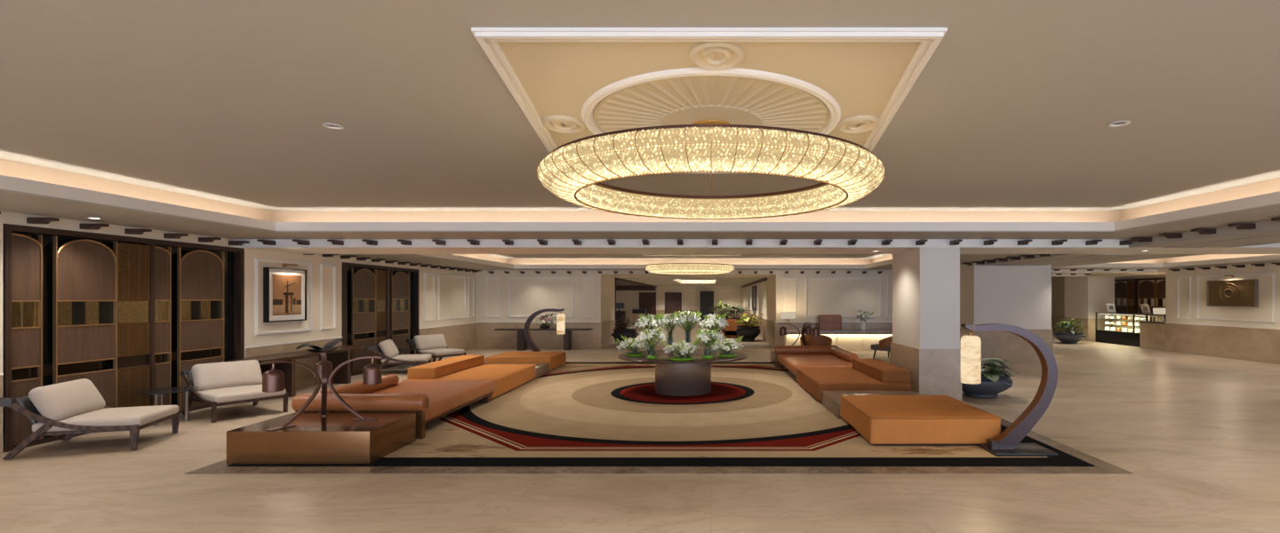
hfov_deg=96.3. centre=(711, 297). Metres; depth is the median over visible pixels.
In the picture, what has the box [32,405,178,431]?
seat cushion
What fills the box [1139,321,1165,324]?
countertop
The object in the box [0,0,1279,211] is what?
ceiling
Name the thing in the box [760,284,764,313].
trim
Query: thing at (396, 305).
decorative panel
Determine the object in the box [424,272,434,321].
trim
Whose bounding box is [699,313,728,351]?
lily bouquet
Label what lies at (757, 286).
trim
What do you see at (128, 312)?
decorative panel
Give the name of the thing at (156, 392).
side table
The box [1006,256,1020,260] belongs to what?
bracket
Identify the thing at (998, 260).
bracket
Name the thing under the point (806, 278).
trim
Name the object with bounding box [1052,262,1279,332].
wall
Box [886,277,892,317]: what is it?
trim
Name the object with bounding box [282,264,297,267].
picture light
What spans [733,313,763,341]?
potted plant
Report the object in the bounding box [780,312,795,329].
table lamp
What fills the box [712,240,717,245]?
bracket
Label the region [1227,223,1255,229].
bracket
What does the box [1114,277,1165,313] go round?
screen
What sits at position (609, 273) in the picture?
wall
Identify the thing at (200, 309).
decorative panel
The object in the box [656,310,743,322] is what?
baseboard
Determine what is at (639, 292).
trim
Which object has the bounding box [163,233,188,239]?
bracket
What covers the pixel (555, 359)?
ottoman
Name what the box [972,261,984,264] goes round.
bracket
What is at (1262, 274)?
trim
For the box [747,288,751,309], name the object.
trim
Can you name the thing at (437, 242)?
bracket
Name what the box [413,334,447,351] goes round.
cushion
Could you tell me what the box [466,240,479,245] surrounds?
bracket
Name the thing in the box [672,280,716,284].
trim
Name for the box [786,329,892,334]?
countertop
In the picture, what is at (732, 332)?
planter
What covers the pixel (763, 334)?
baseboard
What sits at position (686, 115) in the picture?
trim
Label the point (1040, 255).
bracket
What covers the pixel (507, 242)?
bracket
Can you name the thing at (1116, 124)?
recessed light
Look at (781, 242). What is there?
bracket
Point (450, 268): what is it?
bracket
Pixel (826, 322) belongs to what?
office chair
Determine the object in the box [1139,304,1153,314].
menu stand
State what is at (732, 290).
trim
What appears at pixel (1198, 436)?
floor
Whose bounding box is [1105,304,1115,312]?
menu stand
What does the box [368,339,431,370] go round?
lounge chair
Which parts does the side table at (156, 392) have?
leg, leg, glass, leg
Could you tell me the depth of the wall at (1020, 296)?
16.30 m
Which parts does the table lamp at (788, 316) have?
lamp shade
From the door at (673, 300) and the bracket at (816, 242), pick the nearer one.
the bracket at (816, 242)
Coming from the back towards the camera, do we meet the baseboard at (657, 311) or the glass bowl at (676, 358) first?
the baseboard at (657, 311)
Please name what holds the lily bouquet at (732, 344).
in the glass bowl at (719, 355)
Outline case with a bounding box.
[1095,312,1165,346]
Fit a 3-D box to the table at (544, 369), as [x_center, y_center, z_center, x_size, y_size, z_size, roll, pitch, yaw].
[-4.870,1.772,13.640,1.640,0.231,1.260,0,0,0]
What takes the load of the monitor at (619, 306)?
on the desk at (619, 314)
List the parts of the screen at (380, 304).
post, panel, panel, arched panel, post, panel, panel, arched panel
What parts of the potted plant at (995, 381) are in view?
pot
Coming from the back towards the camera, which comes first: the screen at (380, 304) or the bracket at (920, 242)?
the screen at (380, 304)
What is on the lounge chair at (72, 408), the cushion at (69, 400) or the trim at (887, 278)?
the cushion at (69, 400)
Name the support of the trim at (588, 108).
attached to the ceiling at (229, 101)
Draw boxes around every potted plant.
[610,317,639,345]
[710,301,731,326]
[721,304,750,319]
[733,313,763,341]
[961,358,1017,398]
[1051,318,1089,343]
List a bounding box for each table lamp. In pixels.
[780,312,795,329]
[1152,308,1165,321]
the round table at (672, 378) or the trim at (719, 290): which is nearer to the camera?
the round table at (672, 378)
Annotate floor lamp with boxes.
[523,308,565,351]
[960,323,1058,456]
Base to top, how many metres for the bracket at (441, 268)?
0.075 m
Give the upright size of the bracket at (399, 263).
0.075 m
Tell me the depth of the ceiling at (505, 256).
19.20 m
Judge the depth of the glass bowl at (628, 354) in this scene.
11.12 m
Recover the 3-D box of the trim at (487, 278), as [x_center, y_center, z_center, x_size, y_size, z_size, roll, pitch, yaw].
[-8.017,0.005,20.879,0.490,1.470,0.042,0,0,0]
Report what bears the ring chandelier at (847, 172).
hanging from the ceiling at (229, 101)
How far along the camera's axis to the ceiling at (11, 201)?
9.14 m
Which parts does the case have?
frame, panel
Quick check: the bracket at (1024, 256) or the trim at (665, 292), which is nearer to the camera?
the bracket at (1024, 256)
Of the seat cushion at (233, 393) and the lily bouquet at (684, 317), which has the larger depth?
the lily bouquet at (684, 317)
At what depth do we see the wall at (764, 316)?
27.10 m
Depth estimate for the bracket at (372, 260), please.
14.49 m
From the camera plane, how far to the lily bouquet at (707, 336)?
10.67 m
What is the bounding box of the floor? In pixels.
[0,322,1279,532]
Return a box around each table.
[136,386,198,426]
[225,344,365,397]
[226,412,415,464]
[398,348,420,368]
[483,363,549,379]
[494,328,592,350]
[617,349,747,396]
[821,390,923,418]
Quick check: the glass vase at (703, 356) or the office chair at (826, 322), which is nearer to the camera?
the glass vase at (703, 356)
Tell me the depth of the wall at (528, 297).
20.90 m
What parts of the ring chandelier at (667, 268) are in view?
frame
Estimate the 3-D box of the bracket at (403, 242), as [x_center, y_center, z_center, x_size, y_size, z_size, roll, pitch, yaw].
[-5.497,-0.983,10.200,0.100,0.075,0.300,0,0,0]
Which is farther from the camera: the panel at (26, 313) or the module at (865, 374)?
the module at (865, 374)
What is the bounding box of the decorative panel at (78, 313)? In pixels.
[66,301,112,325]
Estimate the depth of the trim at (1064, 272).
20.71 m
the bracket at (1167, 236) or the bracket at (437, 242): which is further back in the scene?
the bracket at (437, 242)
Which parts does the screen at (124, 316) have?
panel, panel, arched panel, panel, panel, arched panel, post, panel, panel, arched panel, panel, panel, arched panel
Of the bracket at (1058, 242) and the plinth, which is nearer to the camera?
the bracket at (1058, 242)
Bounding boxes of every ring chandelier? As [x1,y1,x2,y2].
[536,120,885,219]
[645,254,734,274]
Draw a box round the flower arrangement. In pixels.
[534,312,556,326]
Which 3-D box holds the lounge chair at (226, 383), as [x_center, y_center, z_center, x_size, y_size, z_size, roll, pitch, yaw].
[-7.788,1.497,9.314,1.294,0.840,0.996,0,0,31]
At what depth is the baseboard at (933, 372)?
10.33 m
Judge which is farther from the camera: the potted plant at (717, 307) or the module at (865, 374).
the potted plant at (717, 307)
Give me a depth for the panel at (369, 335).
14.60 m
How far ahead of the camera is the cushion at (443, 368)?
11.21 m
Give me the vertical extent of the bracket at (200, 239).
0.075 m
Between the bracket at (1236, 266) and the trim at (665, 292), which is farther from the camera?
the trim at (665, 292)
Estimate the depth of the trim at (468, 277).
20.39 m
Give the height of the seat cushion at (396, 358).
0.146 m
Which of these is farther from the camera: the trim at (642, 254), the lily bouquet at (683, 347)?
the trim at (642, 254)
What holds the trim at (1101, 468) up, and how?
on the floor
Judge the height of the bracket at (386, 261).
0.075 m
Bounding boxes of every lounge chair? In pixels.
[0,378,180,460]
[180,360,288,423]
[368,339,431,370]
[406,334,466,361]
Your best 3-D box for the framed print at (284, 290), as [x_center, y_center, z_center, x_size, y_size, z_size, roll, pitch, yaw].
[-8.600,-0.045,11.510,0.100,1.070,1.050,0,0,0]
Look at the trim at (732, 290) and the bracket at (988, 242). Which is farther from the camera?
the trim at (732, 290)
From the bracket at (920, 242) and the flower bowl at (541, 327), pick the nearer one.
the bracket at (920, 242)
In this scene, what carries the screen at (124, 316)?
attached to the wall at (452, 289)
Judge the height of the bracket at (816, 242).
0.075 m
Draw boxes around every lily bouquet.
[633,313,663,351]
[635,328,665,355]
[659,312,683,345]
[674,310,703,343]
[694,328,723,355]
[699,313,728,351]
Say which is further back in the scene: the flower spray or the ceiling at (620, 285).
the ceiling at (620, 285)
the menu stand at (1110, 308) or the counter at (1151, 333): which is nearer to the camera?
the counter at (1151, 333)
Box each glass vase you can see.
[646,355,656,359]
[702,355,712,359]
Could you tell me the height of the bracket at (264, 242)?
0.075 m
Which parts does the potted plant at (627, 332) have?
pot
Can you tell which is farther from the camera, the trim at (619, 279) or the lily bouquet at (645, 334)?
the trim at (619, 279)
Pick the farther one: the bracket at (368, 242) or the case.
the case
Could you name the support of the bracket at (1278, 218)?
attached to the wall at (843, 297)
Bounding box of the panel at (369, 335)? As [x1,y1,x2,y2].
[346,266,413,354]
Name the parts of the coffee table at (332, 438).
plate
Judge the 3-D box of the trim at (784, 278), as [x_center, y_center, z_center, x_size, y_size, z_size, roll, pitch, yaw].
[2.890,0.005,20.879,0.490,1.470,0.042,0,0,0]
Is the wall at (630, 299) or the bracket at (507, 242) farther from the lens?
the wall at (630, 299)
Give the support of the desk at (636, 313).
on the floor
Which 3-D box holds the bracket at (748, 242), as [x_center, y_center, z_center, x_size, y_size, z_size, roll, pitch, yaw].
[0.683,-0.983,10.200,0.100,0.075,0.300,0,0,0]
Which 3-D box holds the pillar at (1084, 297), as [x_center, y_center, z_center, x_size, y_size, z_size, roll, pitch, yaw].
[16.875,0.400,25.400,1.150,3.000,1.600,0,0,0]
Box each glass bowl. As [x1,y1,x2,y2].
[624,352,644,356]
[669,356,694,360]
[717,353,736,357]
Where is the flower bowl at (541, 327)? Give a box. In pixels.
[539,326,550,328]
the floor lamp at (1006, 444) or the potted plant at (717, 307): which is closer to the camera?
the floor lamp at (1006, 444)
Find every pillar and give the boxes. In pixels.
[892,247,959,349]
[1064,276,1114,319]
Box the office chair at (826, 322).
[818,314,841,329]
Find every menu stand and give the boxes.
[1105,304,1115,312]
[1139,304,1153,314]
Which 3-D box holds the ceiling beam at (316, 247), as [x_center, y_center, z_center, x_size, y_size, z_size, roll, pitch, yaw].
[3.725,-1.203,11.150,24.950,0.594,1.600,0,0,0]
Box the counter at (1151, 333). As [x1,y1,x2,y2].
[1139,321,1165,351]
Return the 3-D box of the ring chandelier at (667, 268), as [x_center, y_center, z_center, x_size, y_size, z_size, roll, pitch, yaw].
[-0.660,-1.060,17.600,2.745,0.640,2.745,0,0,-35]
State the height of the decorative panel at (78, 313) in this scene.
0.320 m
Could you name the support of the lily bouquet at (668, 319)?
in the glass vase
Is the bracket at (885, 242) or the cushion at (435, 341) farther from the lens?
the cushion at (435, 341)
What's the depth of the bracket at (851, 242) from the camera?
10.17 m
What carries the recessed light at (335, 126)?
in the ceiling at (229, 101)
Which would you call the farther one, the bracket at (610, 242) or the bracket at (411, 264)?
the bracket at (411, 264)
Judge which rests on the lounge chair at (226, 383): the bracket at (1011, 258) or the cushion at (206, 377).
the cushion at (206, 377)
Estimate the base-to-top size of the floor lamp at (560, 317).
1.630 m
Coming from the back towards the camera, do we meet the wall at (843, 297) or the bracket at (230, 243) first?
the wall at (843, 297)
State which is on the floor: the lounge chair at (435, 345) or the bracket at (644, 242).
the lounge chair at (435, 345)
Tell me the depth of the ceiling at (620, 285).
40.80 m
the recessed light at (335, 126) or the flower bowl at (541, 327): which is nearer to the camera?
the recessed light at (335, 126)
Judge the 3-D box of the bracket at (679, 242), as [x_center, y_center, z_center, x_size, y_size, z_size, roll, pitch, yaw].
[-0.553,-0.983,10.200,0.100,0.075,0.300,0,0,0]
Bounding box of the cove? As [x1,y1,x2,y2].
[0,158,1279,222]
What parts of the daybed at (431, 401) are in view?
panel, seat, frame, leg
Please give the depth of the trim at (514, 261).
20.52 m
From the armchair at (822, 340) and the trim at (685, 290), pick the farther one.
the trim at (685, 290)
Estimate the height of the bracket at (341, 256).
0.075 m
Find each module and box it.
[402,355,535,399]
[796,359,911,401]
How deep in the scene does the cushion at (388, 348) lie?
13.92 m
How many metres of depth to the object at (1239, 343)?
17.79 m
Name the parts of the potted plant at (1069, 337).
pot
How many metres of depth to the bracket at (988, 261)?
15.20 m
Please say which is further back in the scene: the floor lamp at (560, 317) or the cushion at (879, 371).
the floor lamp at (560, 317)
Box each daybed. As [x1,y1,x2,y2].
[291,374,495,439]
[774,345,858,383]
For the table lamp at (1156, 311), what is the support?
on the counter at (1151, 333)
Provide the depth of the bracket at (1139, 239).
9.80 m
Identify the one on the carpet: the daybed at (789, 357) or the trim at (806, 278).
the daybed at (789, 357)
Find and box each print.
[263,267,306,322]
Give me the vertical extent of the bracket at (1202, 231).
0.075 m
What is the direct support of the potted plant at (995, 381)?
on the floor
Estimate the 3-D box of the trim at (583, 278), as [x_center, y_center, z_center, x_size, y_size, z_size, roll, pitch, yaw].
[-4.507,0.005,20.879,0.457,1.470,0.042,0,0,0]
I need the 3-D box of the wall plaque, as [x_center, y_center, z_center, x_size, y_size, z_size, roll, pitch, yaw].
[16.049,-0.120,17.550,0.103,0.820,1.640,0,0,0]
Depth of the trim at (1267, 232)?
9.57 m
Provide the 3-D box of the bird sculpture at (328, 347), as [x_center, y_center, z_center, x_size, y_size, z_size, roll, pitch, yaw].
[-8.025,1.003,11.750,0.363,0.244,1.020,0,0,22]
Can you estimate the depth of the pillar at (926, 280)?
10.35 m
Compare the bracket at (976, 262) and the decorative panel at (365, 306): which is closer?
the decorative panel at (365, 306)
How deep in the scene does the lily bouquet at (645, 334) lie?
10.64 m
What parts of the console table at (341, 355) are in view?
leg, leg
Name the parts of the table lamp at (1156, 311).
lamp shade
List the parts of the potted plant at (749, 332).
pot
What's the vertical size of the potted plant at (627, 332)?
1.124 m
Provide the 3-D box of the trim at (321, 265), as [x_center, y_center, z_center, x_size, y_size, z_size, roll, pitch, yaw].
[-8.629,-0.005,12.825,0.042,1.470,0.490,0,0,0]
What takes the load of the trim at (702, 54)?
attached to the ceiling at (229, 101)
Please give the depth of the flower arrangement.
20.35 m
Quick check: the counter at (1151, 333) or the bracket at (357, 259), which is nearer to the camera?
the bracket at (357, 259)
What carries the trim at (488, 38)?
attached to the ceiling at (229, 101)
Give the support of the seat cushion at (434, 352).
on the lounge chair at (435, 345)
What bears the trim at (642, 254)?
attached to the ceiling at (505, 256)
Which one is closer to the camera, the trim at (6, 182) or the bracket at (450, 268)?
the trim at (6, 182)
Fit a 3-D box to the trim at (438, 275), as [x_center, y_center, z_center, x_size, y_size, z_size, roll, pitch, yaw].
[-8.629,-0.005,19.000,0.042,1.470,2.000,0,0,0]
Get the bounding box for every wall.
[0,210,475,373]
[475,270,615,322]
[600,270,775,277]
[616,286,743,322]
[743,278,767,319]
[768,270,892,321]
[960,263,1051,329]
[1051,279,1052,314]
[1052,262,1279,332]
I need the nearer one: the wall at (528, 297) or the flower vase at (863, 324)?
the flower vase at (863, 324)
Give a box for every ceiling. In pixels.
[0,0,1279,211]
[0,188,1279,239]
[342,254,1033,270]
[484,254,890,258]
[616,277,767,286]
[616,280,655,290]
[1051,254,1279,269]
[1051,276,1064,279]
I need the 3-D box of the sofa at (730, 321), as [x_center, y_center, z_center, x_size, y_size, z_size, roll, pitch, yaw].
[1.239,1.540,30.600,1.300,0.720,0.900,0,0,0]
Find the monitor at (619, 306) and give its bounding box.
[616,303,623,311]
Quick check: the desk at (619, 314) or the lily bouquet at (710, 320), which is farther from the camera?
the desk at (619, 314)
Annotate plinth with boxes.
[770,349,775,366]
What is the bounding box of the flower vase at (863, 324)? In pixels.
[861,320,865,330]
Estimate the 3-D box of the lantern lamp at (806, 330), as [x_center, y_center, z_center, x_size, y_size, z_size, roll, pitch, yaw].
[2.441,1.125,16.100,1.078,0.781,1.142,0,0,0]
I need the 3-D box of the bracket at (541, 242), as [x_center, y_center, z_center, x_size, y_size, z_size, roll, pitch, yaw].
[-3.025,-0.983,10.200,0.100,0.075,0.300,0,0,0]
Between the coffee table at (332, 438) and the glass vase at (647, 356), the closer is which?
the coffee table at (332, 438)
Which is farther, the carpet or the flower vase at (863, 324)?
the flower vase at (863, 324)
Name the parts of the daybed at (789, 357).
panel, seat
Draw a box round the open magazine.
[842,393,879,395]
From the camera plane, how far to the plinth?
15.94 m
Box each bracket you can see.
[26,217,59,223]
[79,224,109,230]
[124,228,151,234]
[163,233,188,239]
[198,237,221,242]
[228,240,249,245]
[256,240,275,245]
[292,240,310,245]
[322,254,338,256]
[327,240,343,245]
[340,255,355,258]
[356,257,371,260]
[361,240,377,245]
[371,258,385,262]
[384,260,398,263]
[397,240,411,245]
[398,262,410,264]
[409,263,422,265]
[420,264,431,267]
[430,265,441,268]
[432,240,445,245]
[440,266,450,269]
[448,267,459,270]
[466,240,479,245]
[502,240,513,245]
[536,240,547,245]
[572,240,581,245]
[607,240,615,245]
[641,240,649,245]
[677,240,683,245]
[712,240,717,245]
[745,240,752,245]
[779,240,787,245]
[814,240,822,245]
[848,240,857,245]
[881,240,892,245]
[915,240,927,245]
[949,240,962,245]
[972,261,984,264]
[982,260,995,263]
[984,240,997,245]
[993,258,1007,262]
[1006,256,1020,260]
[1017,240,1032,245]
[1019,255,1034,258]
[1033,254,1049,256]
[1051,240,1067,245]
[1085,240,1102,245]
[1120,240,1137,245]
[1130,237,1151,242]
[1158,233,1182,239]
[1190,228,1215,234]
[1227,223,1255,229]
[1232,264,1245,267]
[1250,264,1264,266]
[1271,216,1279,221]
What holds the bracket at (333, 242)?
attached to the wall at (452, 289)
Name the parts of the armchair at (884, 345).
seat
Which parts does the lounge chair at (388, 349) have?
panel, leg, rail, seat frame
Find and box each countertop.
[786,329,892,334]
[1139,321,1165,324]
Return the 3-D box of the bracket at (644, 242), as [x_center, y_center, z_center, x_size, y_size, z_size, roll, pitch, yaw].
[-1.171,-0.983,10.200,0.100,0.075,0.300,0,0,0]
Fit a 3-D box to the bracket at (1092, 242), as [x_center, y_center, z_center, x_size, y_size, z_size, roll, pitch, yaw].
[6.863,-0.983,10.200,0.100,0.075,0.300,0,0,0]
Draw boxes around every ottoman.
[484,352,566,371]
[840,395,1000,446]
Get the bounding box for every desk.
[616,311,626,328]
[632,309,647,331]
[784,329,892,351]
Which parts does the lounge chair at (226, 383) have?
leg, panel, rail, leg, rail, leg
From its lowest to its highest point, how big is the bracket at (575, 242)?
0.075 m
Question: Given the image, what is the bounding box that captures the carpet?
[226,362,1095,466]
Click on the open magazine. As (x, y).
(848, 394)
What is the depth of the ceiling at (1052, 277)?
29.09 m
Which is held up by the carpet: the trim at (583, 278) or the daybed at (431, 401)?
the daybed at (431, 401)
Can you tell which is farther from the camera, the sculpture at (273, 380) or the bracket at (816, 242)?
the bracket at (816, 242)
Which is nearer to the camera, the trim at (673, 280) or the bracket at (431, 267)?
the bracket at (431, 267)
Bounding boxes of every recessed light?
[86,216,103,219]
[321,122,344,129]
[1106,120,1130,127]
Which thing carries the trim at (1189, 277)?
attached to the wall at (1263, 312)
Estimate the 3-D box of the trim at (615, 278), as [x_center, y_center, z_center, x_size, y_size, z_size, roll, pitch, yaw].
[-4.070,0.540,23.930,0.140,2.720,0.060,0,0,0]
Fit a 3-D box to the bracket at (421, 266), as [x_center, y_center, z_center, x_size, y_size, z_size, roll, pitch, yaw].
[-8.500,-0.938,16.980,0.300,0.075,0.100,0,0,0]
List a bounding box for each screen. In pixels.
[2,224,244,452]
[341,262,419,375]
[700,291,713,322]
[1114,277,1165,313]
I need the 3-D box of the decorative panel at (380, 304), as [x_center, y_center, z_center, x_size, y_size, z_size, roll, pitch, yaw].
[-8.670,0.220,14.930,0.020,0.320,0.400,0,0,0]
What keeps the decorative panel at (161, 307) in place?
attached to the screen at (124, 316)
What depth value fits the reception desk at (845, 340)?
19.95 m
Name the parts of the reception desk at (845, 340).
panel, panel, panel, panel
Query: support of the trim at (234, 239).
attached to the wall at (452, 289)
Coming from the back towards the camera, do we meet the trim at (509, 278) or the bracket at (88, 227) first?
the trim at (509, 278)
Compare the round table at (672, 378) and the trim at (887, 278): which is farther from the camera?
the trim at (887, 278)
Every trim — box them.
[0,175,1279,231]
[0,321,1279,375]
[184,361,1134,474]
[233,239,1130,240]
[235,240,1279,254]
[254,258,311,335]
[320,264,335,330]
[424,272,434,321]
[437,273,465,319]
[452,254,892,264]
[467,276,474,318]
[471,27,947,174]
[486,277,499,317]
[508,277,573,317]
[541,41,879,169]
[581,67,840,135]
[582,277,594,317]
[593,75,828,133]
[615,277,767,287]
[615,278,615,342]
[639,292,655,315]
[641,254,741,255]
[664,292,681,313]
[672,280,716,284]
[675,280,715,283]
[685,289,695,307]
[719,289,728,307]
[731,289,739,307]
[745,288,747,308]
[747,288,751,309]
[757,286,759,312]
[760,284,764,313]
[783,277,796,317]
[805,277,880,317]
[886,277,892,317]
[976,220,1279,265]
[1051,269,1158,276]
[1061,255,1279,267]
[1176,276,1191,319]
[1197,272,1274,322]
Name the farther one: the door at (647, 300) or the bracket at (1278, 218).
the door at (647, 300)
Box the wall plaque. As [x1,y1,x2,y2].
[1206,279,1258,307]
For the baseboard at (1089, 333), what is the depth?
24.58 m
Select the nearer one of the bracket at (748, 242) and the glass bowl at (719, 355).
the bracket at (748, 242)
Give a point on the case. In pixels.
(1103, 336)
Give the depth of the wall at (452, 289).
12.21 m
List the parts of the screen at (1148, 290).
panel, arched panel, post, frame, panel, arched panel, arched panel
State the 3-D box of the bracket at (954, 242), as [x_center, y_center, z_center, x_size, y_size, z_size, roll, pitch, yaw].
[4.391,-0.983,10.200,0.100,0.075,0.300,0,0,0]
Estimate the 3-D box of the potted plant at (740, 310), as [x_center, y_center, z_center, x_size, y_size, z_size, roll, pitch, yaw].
[1.428,1.162,33.071,1.787,1.476,1.763,0,0,0]
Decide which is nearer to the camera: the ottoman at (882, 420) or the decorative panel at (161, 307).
the ottoman at (882, 420)
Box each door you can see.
[640,293,655,316]
[665,293,680,314]
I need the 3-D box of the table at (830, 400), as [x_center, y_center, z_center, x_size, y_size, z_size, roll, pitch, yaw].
[2.780,1.772,9.480,1.640,0.231,1.250,0,0,-1]
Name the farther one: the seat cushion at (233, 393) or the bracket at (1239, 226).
the seat cushion at (233, 393)
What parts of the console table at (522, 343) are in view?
leg, leg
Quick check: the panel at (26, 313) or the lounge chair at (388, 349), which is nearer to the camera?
the panel at (26, 313)
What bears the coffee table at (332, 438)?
on the carpet
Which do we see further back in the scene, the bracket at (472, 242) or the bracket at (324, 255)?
the bracket at (324, 255)
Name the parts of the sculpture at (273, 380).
foot plate, curved arm, curved arm, curved arm, foot plate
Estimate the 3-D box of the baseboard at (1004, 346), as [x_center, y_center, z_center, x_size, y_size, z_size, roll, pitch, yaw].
[8.640,1.410,18.590,2.260,0.980,4.620,0,0,0]
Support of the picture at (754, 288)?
attached to the wall at (764, 316)
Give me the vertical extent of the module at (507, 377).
0.576 m
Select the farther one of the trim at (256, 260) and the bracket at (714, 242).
the trim at (256, 260)
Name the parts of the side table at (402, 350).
glass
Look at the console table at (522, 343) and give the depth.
20.28 m
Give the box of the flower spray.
[854,310,873,321]
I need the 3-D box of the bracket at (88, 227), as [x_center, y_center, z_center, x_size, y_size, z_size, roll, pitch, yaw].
[-8.500,-0.973,7.840,0.300,0.075,0.100,0,0,0]
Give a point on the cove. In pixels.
(10, 168)
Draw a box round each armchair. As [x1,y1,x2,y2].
[800,334,831,345]
[870,336,892,359]
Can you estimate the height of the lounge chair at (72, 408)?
0.840 m
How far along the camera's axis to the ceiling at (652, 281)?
27.62 m
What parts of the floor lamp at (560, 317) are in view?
lamp shade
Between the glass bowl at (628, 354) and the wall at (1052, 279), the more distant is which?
the wall at (1052, 279)
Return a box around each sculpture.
[260,352,383,431]
[296,338,347,352]
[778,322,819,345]
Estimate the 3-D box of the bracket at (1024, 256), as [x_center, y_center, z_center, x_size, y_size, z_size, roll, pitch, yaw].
[7.450,-0.956,13.420,0.300,0.075,0.100,0,0,0]
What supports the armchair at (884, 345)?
on the floor
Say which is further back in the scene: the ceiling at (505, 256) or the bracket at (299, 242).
the ceiling at (505, 256)
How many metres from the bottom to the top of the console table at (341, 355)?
0.775 m
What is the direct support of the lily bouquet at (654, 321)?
in the glass vase
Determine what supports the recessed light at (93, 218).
in the ceiling at (11, 201)
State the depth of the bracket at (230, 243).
10.19 m
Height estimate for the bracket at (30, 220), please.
0.075 m
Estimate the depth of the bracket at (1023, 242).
10.18 m
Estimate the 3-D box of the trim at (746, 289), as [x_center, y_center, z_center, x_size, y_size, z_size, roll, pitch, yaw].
[2.329,0.090,37.300,0.042,1.280,1.400,0,0,0]
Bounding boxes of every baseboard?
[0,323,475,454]
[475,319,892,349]
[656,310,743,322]
[743,311,767,342]
[890,342,961,401]
[960,328,1052,363]
[1064,317,1111,341]
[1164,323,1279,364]
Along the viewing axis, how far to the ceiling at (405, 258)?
16.41 m
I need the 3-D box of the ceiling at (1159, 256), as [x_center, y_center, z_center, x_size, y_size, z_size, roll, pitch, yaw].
[12.850,-1.010,16.225,6.700,0.020,8.550,0,0,0]
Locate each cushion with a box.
[28,378,105,421]
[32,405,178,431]
[191,360,262,391]
[193,384,286,403]
[378,339,399,358]
[381,353,431,363]
[407,355,484,378]
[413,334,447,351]
[413,348,464,356]
[852,359,911,382]
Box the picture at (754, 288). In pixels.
[752,285,756,311]
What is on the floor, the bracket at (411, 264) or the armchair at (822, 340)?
the armchair at (822, 340)
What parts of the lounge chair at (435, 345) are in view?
rail, rail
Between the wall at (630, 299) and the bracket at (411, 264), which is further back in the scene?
the wall at (630, 299)
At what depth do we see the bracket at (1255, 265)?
16.55 m
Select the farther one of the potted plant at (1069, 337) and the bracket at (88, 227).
the potted plant at (1069, 337)
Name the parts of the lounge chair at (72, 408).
leg, panel, rail, leg, seat frame, leg, rail, leg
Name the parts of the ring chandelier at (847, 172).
frame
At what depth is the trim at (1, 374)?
18.33 m

